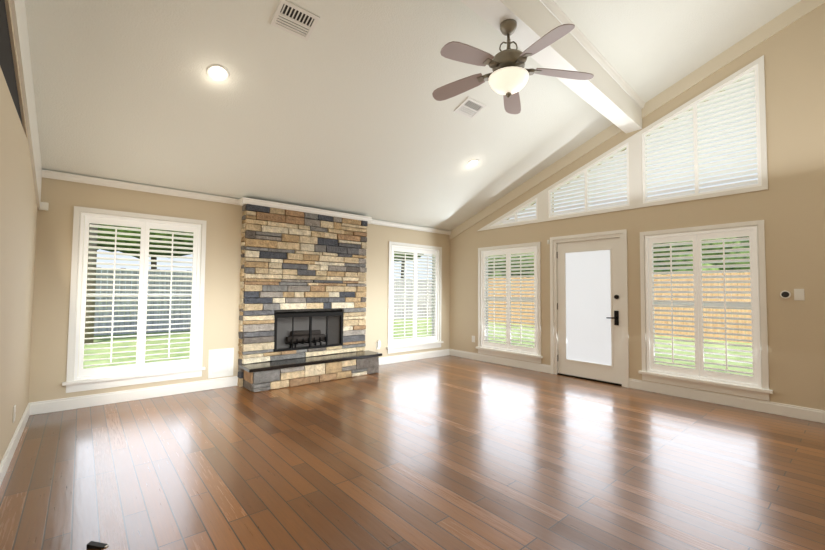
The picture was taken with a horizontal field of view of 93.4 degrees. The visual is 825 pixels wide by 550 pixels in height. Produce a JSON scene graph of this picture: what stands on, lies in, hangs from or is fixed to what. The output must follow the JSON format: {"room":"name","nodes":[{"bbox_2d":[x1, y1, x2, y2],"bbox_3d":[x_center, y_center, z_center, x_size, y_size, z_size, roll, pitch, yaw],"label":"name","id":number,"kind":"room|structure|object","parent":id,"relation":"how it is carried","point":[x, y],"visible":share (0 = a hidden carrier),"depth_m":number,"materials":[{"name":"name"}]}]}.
{"room":"living room","nodes":[
{"label":"living room","id":0,"kind":"room"},
{"bbox_2d":[0,0,37,461],"bbox_3d":[-1.561,-1.224,1.190,0.180,5.157,7.170,2,-3,-40],"label":"wall","id":1,"kind":"structure","parent":0,"point":[18,216],"depth_m":2.71,"materials":[{"name":"beige paint"}]},
{"bbox_2d":[12,405,15,422],"bbox_3d":[-3.070,1.069,2.999,0.010,0.120,0.075,2,-3,-40],"label":"electrical outlet","id":2,"kind":"object","parent":1,"relation":"attached to","point":[14,411],"visible":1,"depth_m":2.98,"materials":[{"name":"white plastic"}]},
{"bbox_2d":[0,402,31,485],"bbox_3d":[-1.506,1.243,1.152,0.016,0.125,7.170,2,-3,-40],"label":"baseboard","id":3,"kind":"structure","parent":1,"relation":"attached to","point":[4,464],"depth_m":2.98,"materials":[{"name":"white wood"}]},
{"bbox_2d":[10,0,41,208],"bbox_3d":[-1.476,-2.269,1.297,0.020,3.017,7.170,2,-3,-40],"label":"trim","id":4,"kind":"structure","parent":1,"relation":"attached to","point":[18,11],"depth_m":2.85,"materials":[{"name":"beige wood"}]},
{"bbox_2d":[28,177,449,402],"bbox_3d":[-1.590,0.280,5.926,6.320,2.540,0.160,2,-3,-40],"label":"wall","id":5,"kind":"structure","parent":0,"point":[51,306],"depth_m":4.77,"materials":[{"name":"beige paint"}]},
{"bbox_2d":[39,202,48,210],"bbox_3d":[-3.773,-0.703,3.978,0.070,0.080,0.029,2,-3,-40],"label":"detector","id":6,"kind":"object","parent":5,"relation":"attached to","point":[43,205],"visible":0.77,"depth_m":3.97,"materials":[{"name":"white plastic"}]},
{"bbox_2d":[62,206,206,392],"bbox_3d":[-3.159,0.271,4.551,1.334,1.964,0.202,2,-3,-40],"label":"window","id":7,"kind":"structure","parent":5,"relation":"in","point":[140,371],"depth_m":4.47,"materials":[{"name":"white wood"}]},
{"bbox_2d":[32,376,237,414],"bbox_3d":[-3.059,1.369,4.524,1.960,0.125,0.016,2,-3,-40],"label":"baseboard","id":8,"kind":"structure","parent":5,"relation":"attached to","point":[40,407],"depth_m":4.38,"materials":[{"name":"white wood"}]},
{"bbox_2d":[208,348,233,378],"bbox_3d":[-2.472,1.137,5.027,0.300,0.360,0.020,2,-3,-40],"label":"air vent","id":9,"kind":"object","parent":5,"relation":"in","point":[220,362],"visible":1,"depth_m":5.02,"materials":[{"name":"white plastic"}]},
{"bbox_2d":[42,170,451,234],"bbox_3d":[-1.457,-0.938,5.830,6.000,0.072,0.222,2,-3,-40],"label":"crown molding","id":10,"kind":"structure","parent":5,"relation":"attached to","point":[242,201],"depth_m":5.01,"materials":[{"name":"white wood"}]},
{"bbox_2d":[376,340,380,349],"bbox_3d":[-0.575,1.188,6.624,0.075,0.160,0.042,2,-3,-40],"label":"electrical outlet","id":11,"kind":"object","parent":5,"relation":"attached to","point":[378,344],"visible":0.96,"depth_m":6.61,"materials":[{"name":"white plastic"}]},
{"bbox_2d":[379,349,447,364],"bbox_3d":[-0.072,1.498,7.060,2.080,0.125,0.016,2,-3,-40],"label":"baseboard","id":12,"kind":"structure","parent":5,"relation":"attached to","point":[422,355],"depth_m":7.11,"materials":[{"name":"white wood"}]},
{"bbox_2d":[386,241,443,353],"bbox_3d":[0.033,0.410,7.261,1.354,1.960,0.202,2,-3,-40],"label":"window","id":13,"kind":"structure","parent":5,"relation":"in","point":[414,342],"depth_m":7.23,"materials":[{"name":"white wood"}]},
{"bbox_2d":[0,355,824,549],"bbox_3d":[0.772,1.454,3.083,6.320,0.100,7.490,2,-3,-40],"label":"floor","id":14,"kind":"structure","parent":0,"point":[448,452],"depth_m":2.76,"materials":[{"name":"brown wood"}]},
{"bbox_2d":[86,541,108,548],"bbox_3d":[-1.545,1.326,1.912,0.090,0.021,0.030,1,-2,-2],"label":"doorstop","id":15,"kind":"object","parent":14,"relation":"on","point":[94,545],"visible":1,"depth_m":1.90,"materials":[{"name":"black rubber"}]},
{"bbox_2d":[237,204,381,391],"bbox_3d":[-1.444,0.289,5.679,1.995,2.404,0.695,2,-3,-40],"label":"fireplace","id":16,"kind":"object","parent":14,"relation":"on","point":[302,308],"visible":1,"depth_m":5.57,"materials":[{"name":"stone"}]},
{"bbox_2d":[25,0,800,230],"bbox_3d":[0.805,-2.471,3.244,6.320,2.934,7.490,2,-3,-40],"label":"ceiling","id":17,"kind":"structure","parent":0,"point":[342,109],"depth_m":3.93,"materials":[{"name":"white paint"}]},
{"bbox_2d":[206,64,228,81],"bbox_3d":[-1.687,-1.750,3.374,0.180,0.067,0.171,2,-3,-40],"label":"recessed light","id":18,"kind":"object","parent":17,"relation":"in","point":[216,72],"visible":1,"depth_m":3.37,"materials":[{"name":"white plastic"}]},
{"bbox_2d":[270,0,319,40],"bbox_3d":[-0.930,-2.016,3.081,0.310,0.091,0.225,2,-3,-40],"label":"ceiling vent","id":19,"kind":"object","parent":17,"relation":"in","point":[293,19],"visible":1,"depth_m":3.07,"materials":[{"name":"white metal"}]},
{"bbox_2d":[454,97,485,118],"bbox_3d":[0.667,-1.927,4.499,0.310,0.091,0.225,2,-3,-40],"label":"ceiling vent","id":20,"kind":"object","parent":17,"relation":"in","point":[469,107],"visible":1,"depth_m":4.49,"materials":[{"name":"white metal"}]},
{"bbox_2d":[467,159,478,166],"bbox_3d":[0.875,-1.616,5.622,0.180,0.067,0.171,2,-3,-40],"label":"recessed light","id":21,"kind":"object","parent":17,"relation":"in","point":[473,162],"visible":1,"depth_m":5.62,"materials":[{"name":"white plastic"}]},
{"bbox_2d":[460,0,644,132],"bbox_3d":[0.816,-2.275,3.221,6.000,0.454,0.598,2,-3,-40],"label":"beam","id":22,"kind":"structure","parent":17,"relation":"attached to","point":[607,91],"depth_m":3.78,"materials":[{"name":"white"}]},
{"bbox_2d":[432,19,593,113],"bbox_3d":[0.751,-1.745,3.143,1.271,0.611,1.294,2,-3,-40],"label":"fan","id":23,"kind":"object","parent":22,"relation":"hanging from","point":[507,77],"visible":1,"depth_m":3.08,"materials":[{"name":"brown wood"}]},
{"bbox_2d":[450,3,824,409],"bbox_3d":[3.140,-1.021,5.180,0.160,5.157,7.170,2,-3,-40],"label":"wall","id":24,"kind":"structure","parent":0,"point":[788,206],"depth_m":4.16,"materials":[{"name":"beige paint"}]},
{"bbox_2d":[448,349,550,373],"bbox_3d":[1.447,1.504,6.912,0.016,0.125,2.208,2,-3,-40],"label":"baseboard","id":25,"kind":"structure","parent":24,"relation":"attached to","point":[475,356],"depth_m":6.76,"materials":[{"name":"white wood"}]},
{"bbox_2d":[478,193,539,230],"bbox_3d":[1.692,-1.079,6.853,0.183,0.485,1.330,2,-3,-40],"label":"window","id":26,"kind":"structure","parent":24,"relation":"in","point":[499,222],"depth_m":6.60,"materials":[{"name":"white"}]},
{"bbox_2d":[476,242,542,362],"bbox_3d":[1.685,0.454,6.772,0.202,1.949,1.349,2,-3,-40],"label":"window","id":27,"kind":"structure","parent":24,"relation":"in","point":[517,352],"depth_m":6.73,"materials":[{"name":"white wood"}]},
{"bbox_2d":[545,136,632,220],"bbox_3d":[2.608,-1.370,5.789,0.183,0.995,1.301,2,-3,-40],"label":"window","id":28,"kind":"structure","parent":24,"relation":"in","point":[584,171],"depth_m":5.64,"materials":[{"name":"white"}]},
{"bbox_2d":[557,238,621,383],"bbox_3d":[2.557,0.498,5.702,0.105,2.011,0.949,2,-3,-40],"label":"entry door","id":29,"kind":"structure","parent":24,"relation":"in","point":[589,319],"depth_m":5.68,"materials":[{"name":"white"}]},
{"bbox_2d":[540,133,638,221],"bbox_3d":[2.547,-1.384,5.758,0.020,1.019,1.462,2,-3,-40],"label":"trim","id":30,"kind":"structure","parent":24,"relation":"attached to","point":[635,176],"depth_m":5.23,"materials":[{"name":"white wood"}]},
{"bbox_2d":[550,229,628,387],"bbox_3d":[2.595,0.460,5.728,0.175,2.133,1.137,2,-3,-40],"label":"door frame","id":31,"kind":"structure","parent":24,"relation":"attached to","point":[620,234],"depth_m":5.58,"materials":[{"name":"white wood"}]},
{"bbox_2d":[449,0,824,239],"bbox_3d":[3.082,-2.188,5.170,0.020,2.787,7.170,2,-3,-40],"label":"trim","id":32,"kind":"structure","parent":24,"relation":"attached to","point":[785,19],"depth_m":4.91,"materials":[{"name":"beige wood"}]},
{"bbox_2d":[637,55,767,207],"bbox_3d":[3.487,-1.650,4.768,0.183,1.486,1.280,2,-3,-40],"label":"window","id":33,"kind":"structure","parent":24,"relation":"in","point":[756,69],"depth_m":4.62,"materials":[{"name":"white"}]},
{"bbox_2d":[638,220,772,400],"bbox_3d":[3.455,0.388,4.691,0.202,1.940,1.294,2,-3,-40],"label":"window","id":34,"kind":"structure","parent":24,"relation":"in","point":[756,385],"depth_m":4.61,"materials":[{"name":"white wood"}]},
{"bbox_2d":[629,378,824,422],"bbox_3d":[4.127,1.397,3.760,0.016,0.125,3.795,2,-3,-40],"label":"baseboard","id":35,"kind":"structure","parent":24,"relation":"attached to","point":[781,409],"depth_m":4.36,"materials":[{"name":"white wood"}]},
{"bbox_2d":[780,290,790,298],"bbox_3d":[3.906,0.204,4.073,0.023,0.084,0.084,2,-3,-40],"label":"thermostat","id":36,"kind":"object","parent":24,"relation":"attached to","point":[785,294],"visible":1,"depth_m":4.07,"materials":[{"name":"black plastic"}]},
{"bbox_2d":[794,289,804,300],"bbox_3d":[3.977,0.202,4.000,0.011,0.120,0.075,2,-3,-40],"label":"switch plate","id":37,"kind":"object","parent":24,"relation":"attached to","point":[798,294],"visible":1,"depth_m":4.00,"materials":[{"name":"white plastic"}]},
{"label":"outside","id":38,"kind":"structure","parent":0,"visible":0},
{"bbox_2d":[83,299,752,375],"bbox_3d":[0.805,1.987,13.747,100.000,0.210,100.000,2,-3,-40],"label":"ground","id":39,"kind":"structure","parent":38,"point":[423,327],"depth_m":9.00,"materials":[{"name":"green plant"}]},
{"bbox_2d":[84,223,97,343],"bbox_3d":[-7.595,-2.640,9.323,6.839,8.540,5.386,2,-3,-40],"label":"tree","id":40,"kind":"object","parent":39,"relation":"on","point":[90,298],"depth_m":9.21,"materials":[{"name":"green plant"}]},
{"bbox_2d":[97,224,192,308],"bbox_3d":[-9.366,-3.312,13.986,6.779,10.238,7.383,2,-3,-40],"label":"tree","id":41,"kind":"object","parent":39,"relation":"on","point":[138,242],"depth_m":12.32,"materials":[{"name":"green plant"}]},
{"bbox_2d":[94,267,431,335],"bbox_3d":[-9.472,0.702,10.344,27.852,1.910,0.060,2,-3,-40],"label":"fence","id":42,"kind":"object","parent":39,"relation":"on","point":[148,302],"depth_m":11.78,"materials":[{"name":"grey wood"}]},
{"bbox_2d":[394,251,406,258],"bbox_3d":[-3.871,-3.244,19.210,9.385,10.626,8.844,2,-3,-40],"label":"tree","id":43,"kind":"object","parent":39,"relation":"on","point":[399,255],"depth_m":18.80,"materials":[{"name":"green plant"}]},
{"bbox_2d":[394,253,423,277],"bbox_3d":[-0.539,-2.755,22.309,7.825,9.954,9.347,2,-3,-40],"label":"tree","id":44,"kind":"object","parent":39,"relation":"on","point":[404,262],"depth_m":23.20,"materials":[{"name":"green plant"}]},
{"bbox_2d":[488,255,527,278],"bbox_3d":[6.200,0.104,22.388,5.215,4.367,5.252,2,-3,-40],"label":"tree","id":45,"kind":"object","parent":39,"relation":"on","point":[499,268],"depth_m":21.22,"materials":[{"name":"green plant"}]},
{"bbox_2d":[505,252,533,277],"bbox_3d":[7.843,-0.072,19.684,4.825,4.518,5.212,2,-3,-40],"label":"tree","id":46,"kind":"object","parent":39,"relation":"on","point":[522,264],"depth_m":19.30,"materials":[{"name":"green plant"}]},
{"bbox_2d":[488,272,751,342],"bbox_3d":[11.068,0.772,7.949,0.060,1.910,29.812,2,-3,-40],"label":"fence","id":47,"kind":"object","parent":39,"relation":"on","point":[709,309],"depth_m":11.44,"materials":[{"name":"brown wood"}]},
{"bbox_2d":[653,237,749,309],"bbox_3d":[11.584,-0.424,14.861,4.827,4.885,5.498,2,-3,-40],"label":"tree","id":48,"kind":"object","parent":39,"relation":"on","point":[726,258],"depth_m":13.74,"materials":[{"name":"green plant"}]}
]}

